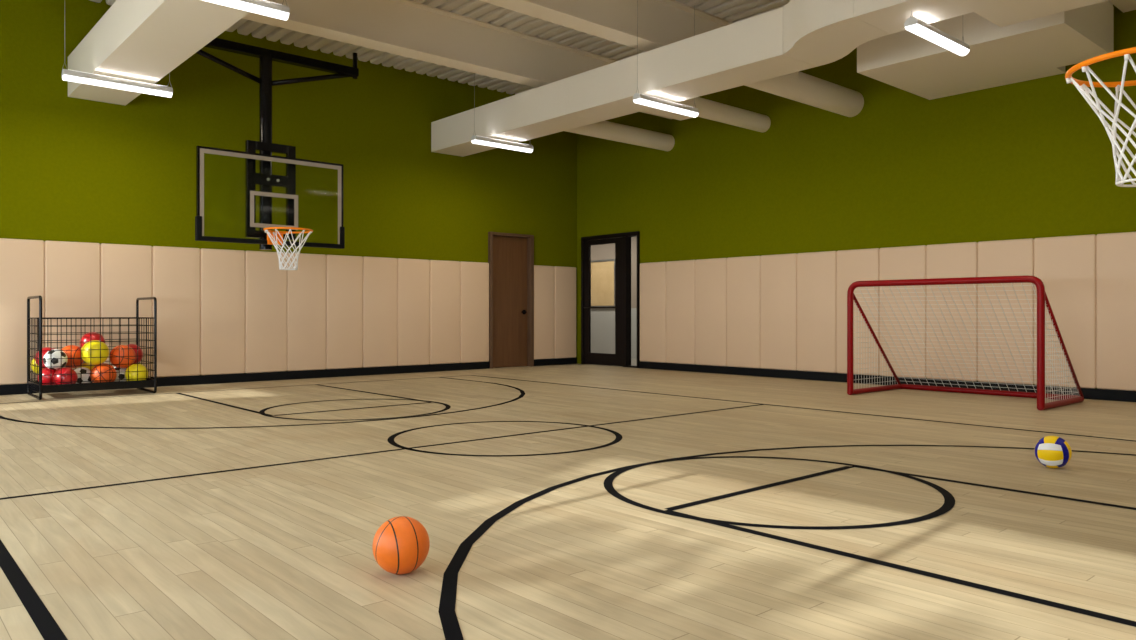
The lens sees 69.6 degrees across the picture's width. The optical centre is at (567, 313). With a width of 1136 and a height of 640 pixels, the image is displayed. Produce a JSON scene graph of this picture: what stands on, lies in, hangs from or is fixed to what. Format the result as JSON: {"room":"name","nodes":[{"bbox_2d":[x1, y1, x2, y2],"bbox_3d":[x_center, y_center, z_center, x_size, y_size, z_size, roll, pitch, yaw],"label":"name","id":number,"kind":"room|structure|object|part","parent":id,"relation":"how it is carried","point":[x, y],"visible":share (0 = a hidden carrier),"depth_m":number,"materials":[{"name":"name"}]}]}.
{"room":"school gymnasium","nodes":[
{"label":"school gymnasium","id":0,"kind":"room"},
{"bbox_2d":[0,0,576,384],"bbox_3d":[-5.040,-1.565,11.884,14.140,5.330,0.200,0,0,-41],"label":"wall","id":1,"kind":"structure","parent":0,"point":[72,169],"depth_m":12.02,"materials":[{"name":"green paint"}]},
{"bbox_2d":[0,238,43,384],"bbox_3d":[-6.851,-0.025,10.123,0.626,1.801,0.050,0,0,-41],"label":"pad","id":2,"kind":"object","parent":1,"relation":"attached to","point":[21,260],"visible":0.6,"depth_m":10.13,"materials":[{"name":"beige leather"}]},
{"bbox_2d":[44,241,99,368],"bbox_3d":[-6.380,-0.025,10.537,0.626,1.801,0.050,0,0,-41],"label":"pad","id":3,"kind":"object","parent":1,"relation":"attached to","point":[71,269],"visible":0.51,"depth_m":10.50,"materials":[{"name":"beige leather"}]},
{"bbox_2d":[100,243,151,377],"bbox_3d":[-5.910,-0.025,10.952,0.626,1.801,0.050,0,0,-41],"label":"pad","id":4,"kind":"object","parent":1,"relation":"attached to","point":[125,270],"visible":0.59,"depth_m":10.91,"materials":[{"name":"beige leather"}]},
{"bbox_2d":[68,0,248,104],"bbox_3d":[-1.840,-3.045,5.805,0.670,0.510,13.146,0,0,-41],"label":"duct","id":5,"kind":"object","parent":1,"relation":"attached to","point":[135,40],"visible":0.86,"depth_m":8.60,"materials":[{"name":"white metal"}]},
{"bbox_2d":[152,246,199,377],"bbox_3d":[-5.439,-0.025,11.366,0.626,1.801,0.050,0,0,-41],"label":"pad","id":6,"kind":"object","parent":1,"relation":"attached to","point":[175,270],"visible":0.85,"depth_m":11.34,"materials":[{"name":"beige leather"}]},
{"bbox_2d":[200,248,244,374],"bbox_3d":[-4.969,-0.025,11.780,0.626,1.801,0.050,0,0,-41],"label":"pad","id":7,"kind":"object","parent":1,"relation":"attached to","point":[222,272],"visible":1,"depth_m":11.75,"materials":[{"name":"beige leather"}]},
{"bbox_2d":[0,362,489,394],"bbox_3d":[-5.776,0.939,11.066,11.555,0.122,0.055,0,0,-41],"label":"baseboard","id":8,"kind":"structure","parent":1,"relation":"attached to","point":[14,389],"depth_m":12.44,"materials":[{"name":"black rubber"}]},
{"bbox_2d":[245,251,286,372],"bbox_3d":[-4.499,-0.025,12.194,0.626,1.801,0.050,0,0,-41],"label":"pad","id":9,"kind":"object","parent":1,"relation":"attached to","point":[265,284],"visible":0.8,"depth_m":12.16,"materials":[{"name":"beige leather"}]},
{"bbox_2d":[287,253,325,370],"bbox_3d":[-4.028,-0.025,12.608,0.626,1.801,0.050,0,0,-41],"label":"pad","id":10,"kind":"object","parent":1,"relation":"attached to","point":[306,286],"visible":0.94,"depth_m":12.59,"materials":[{"name":"beige leather"}]},
{"bbox_2d":[326,255,362,368],"bbox_3d":[-3.558,-0.025,13.022,0.626,1.801,0.050,0,0,-41],"label":"pad","id":11,"kind":"object","parent":1,"relation":"attached to","point":[344,274],"visible":1,"depth_m":12.99,"materials":[{"name":"beige leather"}]},
{"bbox_2d":[363,257,396,367],"bbox_3d":[-3.088,-0.025,13.436,0.626,1.801,0.050,0,0,-41],"label":"pad","id":12,"kind":"object","parent":1,"relation":"attached to","point":[379,273],"visible":1,"depth_m":13.40,"materials":[{"name":"beige plastic"}]},
{"bbox_2d":[397,258,429,365],"bbox_3d":[-2.617,-0.025,13.851,0.626,1.801,0.050,0,0,-41],"label":"pad","id":13,"kind":"object","parent":1,"relation":"attached to","point":[413,275],"visible":1,"depth_m":13.82,"materials":[{"name":"beige leather"}]},
{"bbox_2d":[430,260,459,363],"bbox_3d":[-2.147,-0.025,14.265,0.626,1.801,0.050,0,0,-41],"label":"pad","id":14,"kind":"object","parent":1,"relation":"attached to","point":[444,275],"visible":1,"depth_m":14.23,"materials":[{"name":"beige leather"}]},
{"bbox_2d":[460,261,488,362],"bbox_3d":[-1.677,-0.025,14.679,0.626,1.801,0.050,0,0,-41],"label":"pad","id":15,"kind":"object","parent":1,"relation":"attached to","point":[474,276],"visible":1,"depth_m":14.65,"materials":[{"name":"beige leather"}]},
{"bbox_2d":[488,232,533,368],"bbox_3d":[-1.085,-0.245,15.249,1.015,2.490,0.175,0,0,-41],"label":"door","id":16,"kind":"structure","parent":1,"relation":"in","point":[510,255],"depth_m":15.27,"materials":[{"name":"brown wood"}]},
{"bbox_2d":[534,265,553,359],"bbox_3d":[-0.475,-0.025,15.737,0.545,1.801,0.050,0,0,-41],"label":"pad","id":17,"kind":"object","parent":1,"relation":"attached to","point":[543,275],"visible":1,"depth_m":15.71,"materials":[{"name":"beige leather"}]},
{"bbox_2d":[534,358,576,365],"bbox_3d":[-0.259,0.939,15.923,1.115,0.122,0.055,0,0,-41],"label":"baseboard","id":18,"kind":"structure","parent":1,"relation":"attached to","point":[560,361],"depth_m":15.90,"materials":[{"name":"black rubber"}]},
{"bbox_2d":[554,266,575,358],"bbox_3d":[-0.055,-0.025,16.106,0.571,1.801,0.050,0,0,-41],"label":"pad","id":19,"kind":"object","parent":1,"relation":"attached to","point":[564,277],"visible":1,"depth_m":16.06,"materials":[{"name":"beige plastic"}]},
{"bbox_2d":[431,0,1107,156],"bbox_3d":[2.143,-3.045,9.312,1.325,0.510,13.146,0,0,-41],"label":"duct","id":20,"kind":"object","parent":1,"relation":"attached to","point":[799,35],"visible":1,"depth_m":9.58,"materials":[{"name":"white metal"}]},
{"bbox_2d":[566,121,674,150],"bbox_3d":[0.765,-3.030,13.624,2.719,0.290,0.290,0,0,-41],"label":"duct","id":21,"kind":"object","parent":20,"relation":"attached to","point":[607,130],"visible":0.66,"depth_m":13.68,"materials":[{"name":"white metal"}]},
{"bbox_2d":[642,97,770,132],"bbox_3d":[2.093,-2.985,12.115,2.720,0.370,0.270,0,0,-41],"label":"duct","id":22,"kind":"object","parent":20,"relation":"attached to","point":[708,109],"visible":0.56,"depth_m":12.16,"materials":[{"name":"white metal"}]},
{"bbox_2d":[744,71,863,116],"bbox_3d":[3.104,-3.062,10.967,2.720,0.415,0.390,0,0,-41],"label":"duct","id":23,"kind":"object","parent":20,"relation":"attached to","point":[798,86],"visible":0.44,"depth_m":10.98,"materials":[{"name":"white metal"}]},
{"bbox_2d":[90,0,790,94],"bbox_3d":[-0.496,-4.250,6.692,14.100,0.320,14.000,0,0,-41],"label":"ceiling","id":24,"kind":"structure","parent":0,"point":[734,11],"depth_m":11.99,"materials":[{"name":"paint"}]},
{"bbox_2d":[62,64,172,97],"bbox_3d":[-5.207,-3.347,9.485,1.146,1.486,0.128,0,0,-41],"label":"linear light","id":25,"kind":"object","parent":24,"relation":"hanging from","point":[67,75],"visible":0.96,"depth_m":9.43,"materials":[{"name":"white plastic"}]},
{"bbox_2d":[62,75,171,97],"bbox_3d":[-5.207,-2.627,9.485,1.122,0.045,0.121,0,0,-41],"label":"diffuser","id":26,"kind":"object","parent":25,"relation":"attached to","point":[85,79],"depth_m":9.44,"materials":[{"name":"white plastic"}]},
{"bbox_2d":[203,0,289,20],"bbox_3d":[-2.921,-3.347,6.888,1.146,1.486,0.128,0,0,-41],"label":"linear light","id":27,"kind":"object","parent":24,"relation":"hanging from","point":[263,7],"visible":1,"depth_m":7.06,"materials":[{"name":"white plastic"}]},
{"bbox_2d":[195,38,358,269],"bbox_3d":[-3.547,-2.312,10.156,2.487,3.556,1.083,0,0,-41],"label":"basketball hoop","id":28,"kind":"object","parent":24,"relation":"hanging from","point":[265,179],"visible":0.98,"depth_m":10.39,"materials":[{"name":"metal"}]},
{"bbox_3d":[-3.696,-1.435,10.282,1.850,1.100,0.051,0,0,-41],"label":"backboard frame","id":29,"kind":"part","parent":28,"relation":"part of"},
{"bbox_3d":[-3.791,-1.552,10.389,0.620,1.205,0.155,0,0,-41],"label":"support frame","id":30,"kind":"part","parent":28,"relation":"part of","materials":[{"name":"black metal"}]},
{"bbox_2d":[242,0,670,118],"bbox_3d":[-3.223,-3.764,9.820,13.736,0.648,0.320,0,0,-41],"label":"ceiling beam","id":31,"kind":"structure","parent":24,"relation":"attached to","point":[406,28],"depth_m":11.08,"materials":[{"name":"white paint"}]},
{"bbox_2d":[471,73,532,152],"bbox_3d":[-1.024,-3.347,12.875,1.146,1.486,0.128,0,0,-41],"label":"linear light","id":32,"kind":"object","parent":24,"relation":"hanging from","point":[475,139],"visible":0.89,"depth_m":12.75,"materials":[{"name":"white plastic"}]},
{"bbox_2d":[471,140,532,152],"bbox_3d":[-1.024,-2.627,12.875,1.122,0.045,0.121,0,0,-41],"label":"diffuser","id":33,"kind":"object","parent":32,"relation":"attached to","point":[494,143],"depth_m":12.84,"materials":[{"name":"white plastic"}]},
{"bbox_2d":[480,0,732,51],"bbox_3d":[-1.716,-3.764,8.108,13.736,0.648,0.320,0,0,-41],"label":"ceiling beam","id":34,"kind":"structure","parent":24,"relation":"attached to","point":[661,23],"depth_m":10.26,"materials":[{"name":"white paint"}]},
{"bbox_2d":[633,0,698,117],"bbox_3d":[1.269,-3.347,10.484,1.146,1.486,0.128,0,0,-41],"label":"linear light","id":35,"kind":"object","parent":24,"relation":"hanging from","point":[642,99],"visible":0.95,"depth_m":10.36,"materials":[{"name":"white plastic"}]},
{"bbox_2d":[633,99,698,117],"bbox_3d":[1.269,-2.627,10.484,1.122,0.045,0.121,0,0,-41],"label":"diffuser","id":36,"kind":"object","parent":35,"relation":"attached to","point":[654,103],"depth_m":10.44,"materials":[{"name":"white plastic"}]},
{"bbox_2d":[904,13,969,55],"bbox_3d":[3.577,-3.347,7.893,1.145,1.486,0.128,0,0,-41],"label":"linear light","id":37,"kind":"object","parent":24,"relation":"hanging from","point":[912,24],"visible":1,"depth_m":7.78,"materials":[{"name":"white plastic"}]},
{"bbox_2d":[1065,47,1135,186],"bbox_3d":[2.516,-2.312,3.137,2.487,3.556,1.083,0,0,-41],"label":"basketball hoop","id":38,"kind":"object","parent":24,"relation":"hanging from","point":[1081,85],"visible":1,"depth_m":3.36,"materials":[{"name":"white fabric"}]},
{"bbox_2d":[1108,0,1135,12],"bbox_3d":[1.297,-3.764,4.686,13.736,0.648,0.320,0,0,-41],"label":"ceiling beam","id":39,"kind":"structure","parent":24,"relation":"attached to","point":[1123,5],"depth_m":9.10,"materials":[{"name":"white paint"}]},
{"bbox_2d":[0,359,1135,639],"bbox_3d":[-0.876,1.059,8.788,16.300,0.123,17.650,0,0,-41],"label":"floor","id":40,"kind":"structure","parent":0,"point":[567,501],"depth_m":4.15,"materials":[{"name":"brown wood"}]},
{"bbox_2d":[27,295,156,399],"bbox_3d":[-5.899,0.395,10.142,1.252,1.211,0.882,0,0,-41],"label":"cart","id":41,"kind":"object","parent":40,"relation":"on","point":[34,385],"visible":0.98,"depth_m":9.92,"materials":[{"name":"black metal"}]},
{"bbox_3d":[-6.356,0.476,9.739,0.016,0.856,0.858,0,0,-41],"label":"wire panel","id":42,"kind":"part","parent":41,"relation":"part of","materials":[{"name":"black metal"}]},
{"bbox_3d":[-6.356,0.395,9.739,0.032,1.211,0.882,0,0,-41],"label":"frame","id":43,"kind":"part","parent":41,"relation":"part of","materials":[{"name":"black metal"}]},
{"bbox_2d":[36,347,53,367],"bbox_3d":[-6.277,0.536,9.867,0.263,0.264,0.263,0,0,-19],"label":"ball","id":44,"kind":"object","parent":41,"relation":"in","point":[44,350],"visible":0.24,"depth_m":9.77,"materials":[{"name":"red rubber"}]},
{"bbox_2d":[38,367,56,384],"bbox_3d":[-6.198,0.761,9.779,0.245,0.246,0.245,0,0,-15],"label":"ball","id":45,"kind":"object","parent":41,"relation":"in","point":[45,379],"visible":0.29,"depth_m":9.68,"materials":[{"name":"red rubber"}]},
{"bbox_2d":[53,367,77,383],"bbox_3d":[-5.962,0.764,9.698,0.252,0.252,0.251,0,0,-14],"label":"ball","id":46,"kind":"object","parent":41,"relation":"in","point":[56,378],"visible":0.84,"depth_m":9.62,"materials":[{"name":"red rubber"}]},
{"bbox_2d":[43,349,67,369],"bbox_3d":[-6.082,0.546,9.702,0.248,0.248,0.248,0,0,-12],"label":"soccer ball","id":47,"kind":"object","parent":46,"relation":"on","point":[48,362],"visible":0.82,"depth_m":9.62,"materials":[{"name":"white leather"}]},
{"bbox_2d":[62,345,83,367],"bbox_3d":[-6.130,0.530,10.097,0.284,0.284,0.283,0,0,-17],"label":"basketball","id":48,"kind":"object","parent":41,"relation":"in","point":[76,354],"visible":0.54,"depth_m":10.02,"materials":[{"name":"orange rubber"}]},
{"bbox_2d":[74,367,89,382],"bbox_3d":[-5.942,0.775,9.998,0.238,0.238,0.238,0,0,-17],"label":"soccer ball","id":49,"kind":"object","parent":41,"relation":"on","point":[85,377],"visible":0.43,"depth_m":9.93,"materials":[{"name":"white leather"}]},
{"bbox_3d":[-6.179,0.476,10.461,1.229,0.856,0.016,0,0,-41],"label":"wire panel","id":50,"kind":"part","parent":41,"relation":"part of","materials":[{"name":"black metal"}]},
{"bbox_2d":[76,363,93,369],"bbox_3d":[-6.033,0.738,10.251,0.250,0.249,0.249,0,0,-17],"label":"ball","id":51,"kind":"object","parent":41,"relation":"in","point":[88,367],"visible":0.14,"depth_m":10.18,"materials":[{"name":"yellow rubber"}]},
{"bbox_2d":[80,332,104,346],"bbox_3d":[-5.910,0.367,10.165,0.278,0.278,0.278,-1,-2,26],"label":"ball","id":52,"kind":"object","parent":41,"relation":"in","point":[94,335],"visible":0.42,"depth_m":10.07,"materials":[{"name":"red rubber"}]},
{"bbox_2d":[82,340,108,364],"bbox_3d":[-5.742,0.473,9.926,0.302,0.301,0.301,0,0,-11],"label":"ball","id":53,"kind":"object","parent":41,"relation":"in","point":[94,345],"visible":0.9,"depth_m":9.83,"materials":[{"name":"yellow rubber"}]},
{"bbox_3d":[-5.618,0.476,9.823,1.229,0.856,0.016,0,0,-41],"label":"wire panel","id":54,"kind":"part","parent":41,"relation":"part of","materials":[{"name":"black metal"}]},
{"bbox_2d":[91,363,116,382],"bbox_3d":[-5.682,0.751,9.997,0.286,0.285,0.286,0,0,-19],"label":"basketball","id":55,"kind":"object","parent":41,"relation":"in","point":[105,367],"visible":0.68,"depth_m":9.90,"materials":[{"name":"orange rubber"}]},
{"bbox_2d":[114,367,126,381],"bbox_3d":[-5.647,0.777,10.286,0.236,0.236,0.236,0,0,-18],"label":"soccer ball","id":56,"kind":"object","parent":41,"relation":"in","point":[122,370],"visible":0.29,"depth_m":10.21,"materials":[{"name":"white leather"}]},
{"bbox_2d":[109,345,135,367],"bbox_3d":[-5.564,0.537,10.214,0.291,0.291,0.291,0,0,-20],"label":"basketball","id":57,"kind":"object","parent":41,"relation":"in","point":[114,352],"visible":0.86,"depth_m":10.12,"materials":[{"name":"orange rubber"}]},
{"bbox_2d":[125,364,147,380],"bbox_3d":[-5.400,0.758,10.236,0.262,0.262,0.261,0,0,-20],"label":"ball","id":58,"kind":"object","parent":41,"relation":"in","point":[132,375],"visible":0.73,"depth_m":10.15,"materials":[{"name":"yellow rubber"}]},
{"bbox_3d":[-5.441,0.476,10.545,0.016,0.856,0.858,0,0,-41],"label":"wire panel","id":59,"kind":"part","parent":41,"relation":"part of","materials":[{"name":"black metal"}]},
{"bbox_3d":[-5.441,0.395,10.545,0.032,1.211,0.882,0,0,-41],"label":"frame","id":60,"kind":"part","parent":41,"relation":"part of","materials":[{"name":"black metal"}]},
{"bbox_3d":[-5.647,0.775,10.526,0.242,0.242,0.242,25,16,11],"label":"ball","id":61,"kind":"object","parent":41,"relation":"in","visible":0},
{"bbox_2d":[127,344,142,364],"bbox_3d":[-5.605,0.524,10.493,0.271,0.272,0.272,0,0,-21],"label":"ball","id":62,"kind":"object","parent":61,"relation":"on","point":[140,352],"visible":0.41,"depth_m":10.45,"materials":[{"name":"red rubber"}]},
{"bbox_2d":[372,516,429,573],"bbox_3d":[-0.643,0.892,3.151,0.216,0.216,0.216,0,0,-41],"label":"basketball","id":63,"kind":"object","parent":40,"relation":"on","point":[401,544],"visible":1,"depth_m":3.08,"materials":[{"name":"orange rubber"}]},
{"bbox_2d":[847,275,1083,410],"bbox_3d":[4.657,0.300,9.670,1.355,1.399,2.214,0,0,-41],"label":"soccer goal","id":64,"kind":"object","parent":40,"relation":"on","point":[1041,395],"visible":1,"depth_m":9.47,"materials":[{"name":"red metal"}]},
{"bbox_3d":[4.664,0.967,9.675,1.338,0.066,2.206,0,0,-41],"label":"frame","id":65,"kind":"part","parent":64,"relation":"part of","materials":[{"name":"red metal"}]},
{"bbox_2d":[1034,436,1071,467],"bbox_3d":[3.143,0.896,5.298,0.208,0.208,0.208,0,0,-16],"label":"volleyball","id":66,"kind":"object","parent":40,"relation":"on","point":[1050,451],"visible":1,"depth_m":5.23,"materials":[{"name":"leather"}]},
{"bbox_2d":[591,236,636,358],"bbox_3d":[1.581,-0.450,18.180,0.200,2.900,6.800,0,0,-41],"label":"wall","id":67,"kind":"structure","parent":0,"point":[602,319],"depth_m":18.74,"materials":[{"name":"white paint"}]},
{"bbox_2d":[591,259,614,306],"bbox_3d":[0.806,-0.690,18.869,0.048,1.100,0.860,0,0,-41],"label":"notice board","id":68,"kind":"object","parent":67,"relation":"attached to","point":[602,271],"visible":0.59,"depth_m":18.84,"materials":[{"name":"brown wood"}]},
{"bbox_2d":[577,5,1135,389],"bbox_3d":[4.802,-1.615,11.223,0.160,5.230,13.800,0,0,-41],"label":"wall","id":69,"kind":"structure","parent":0,"point":[1028,159],"depth_m":11.69,"materials":[{"name":"green paint"}]},
{"bbox_2d":[581,231,639,367],"bbox_3d":[0.814,-0.258,15.639,0.189,2.515,1.550,0,0,-41],"label":"door","id":70,"kind":"structure","parent":69,"relation":"in","point":[622,356],"depth_m":15.45,"materials":[{"name":"black metal"}]},
{"bbox_2d":[640,262,665,362],"bbox_3d":[1.536,-0.025,14.773,0.050,1.801,0.644,0,0,-41],"label":"pad","id":71,"kind":"object","parent":69,"relation":"attached to","point":[652,275],"visible":1,"depth_m":14.73,"materials":[{"name":"beige leather"}]},
{"bbox_2d":[666,260,694,364],"bbox_3d":[1.970,-0.025,14.280,0.050,1.801,0.666,0,0,-41],"label":"pad","id":72,"kind":"object","parent":69,"relation":"attached to","point":[680,275],"visible":1,"depth_m":14.25,"materials":[{"name":"beige plastic"}]},
{"bbox_2d":[695,258,726,365],"bbox_3d":[2.410,-0.025,13.780,0.050,1.801,0.666,0,0,-41],"label":"pad","id":73,"kind":"object","parent":69,"relation":"attached to","point":[710,274],"visible":1,"depth_m":13.74,"materials":[{"name":"beige plastic"}]},
{"bbox_2d":[727,256,760,368],"bbox_3d":[2.851,-0.025,13.280,0.050,1.801,0.666,0,0,-41],"label":"pad","id":74,"kind":"object","parent":69,"relation":"attached to","point":[743,273],"visible":1,"depth_m":13.25,"materials":[{"name":"beige leather"}]},
{"bbox_2d":[760,253,796,370],"bbox_3d":[3.291,-0.025,12.779,0.050,1.801,0.666,0,0,-41],"label":"pad","id":75,"kind":"object","parent":69,"relation":"attached to","point":[778,273],"visible":1,"depth_m":12.75,"materials":[{"name":"beige leather"}]},
{"bbox_2d":[797,251,835,372],"bbox_3d":[3.732,-0.025,12.279,0.050,1.801,0.666,0,0,-41],"label":"pad","id":76,"kind":"object","parent":69,"relation":"attached to","point":[816,271],"visible":1,"depth_m":12.24,"materials":[{"name":"beige plastic"}]},
{"bbox_2d":[836,248,878,375],"bbox_3d":[4.172,-0.025,11.778,0.050,1.801,0.666,0,0,-41],"label":"pad","id":77,"kind":"object","parent":69,"relation":"attached to","point":[852,266],"visible":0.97,"depth_m":11.74,"materials":[{"name":"beige leather"}]},
{"bbox_2d":[639,361,1135,401],"bbox_3d":[5.235,0.939,10.568,0.055,0.122,11.845,0,0,-41],"label":"baseboard","id":78,"kind":"structure","parent":69,"relation":"attached to","point":[1096,394],"depth_m":11.59,"materials":[{"name":"black rubber"}]},
{"bbox_2d":[879,245,925,377],"bbox_3d":[4.613,-0.025,11.278,0.050,1.801,0.666,0,0,-41],"label":"pad","id":79,"kind":"object","parent":69,"relation":"attached to","point":[906,262],"visible":0.9,"depth_m":11.24,"materials":[{"name":"beige leather"}]},
{"bbox_2d":[926,242,977,381],"bbox_3d":[5.053,-0.025,10.778,0.050,1.801,0.666,0,0,-41],"label":"pad","id":80,"kind":"object","parent":69,"relation":"attached to","point":[953,260],"visible":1,"depth_m":10.74,"materials":[{"name":"beige plastic"}]},
{"bbox_2d":[857,1,1113,99],"bbox_3d":[4.894,-3.300,9.559,1.890,0.840,2.220,0,0,-41],"label":"air duct","id":81,"kind":"object","parent":69,"relation":"attached to","point":[1041,47],"visible":0.73,"depth_m":9.19,"materials":[{"name":"white metal"}]},
{"bbox_2d":[977,238,1033,384],"bbox_3d":[5.494,-0.025,10.277,0.050,1.801,0.666,0,0,-41],"label":"pad","id":82,"kind":"object","parent":69,"relation":"attached to","point":[1015,257],"visible":0.93,"depth_m":10.25,"materials":[{"name":"beige plastic"}]},
{"bbox_2d":[1034,234,1095,388],"bbox_3d":[5.935,-0.025,9.777,0.050,1.801,0.666,0,0,-41],"label":"pad","id":83,"kind":"object","parent":69,"relation":"attached to","point":[1065,265],"visible":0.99,"depth_m":9.72,"materials":[{"name":"beige leather"}]},
{"bbox_2d":[1096,232,1135,390],"bbox_3d":[6.375,-0.025,9.277,0.050,1.801,0.666,0,0,-41],"label":"pad","id":84,"kind":"object","parent":69,"relation":"attached to","point":[1115,252],"visible":1,"depth_m":9.35,"materials":[{"name":"beige plastic"}]}
]}

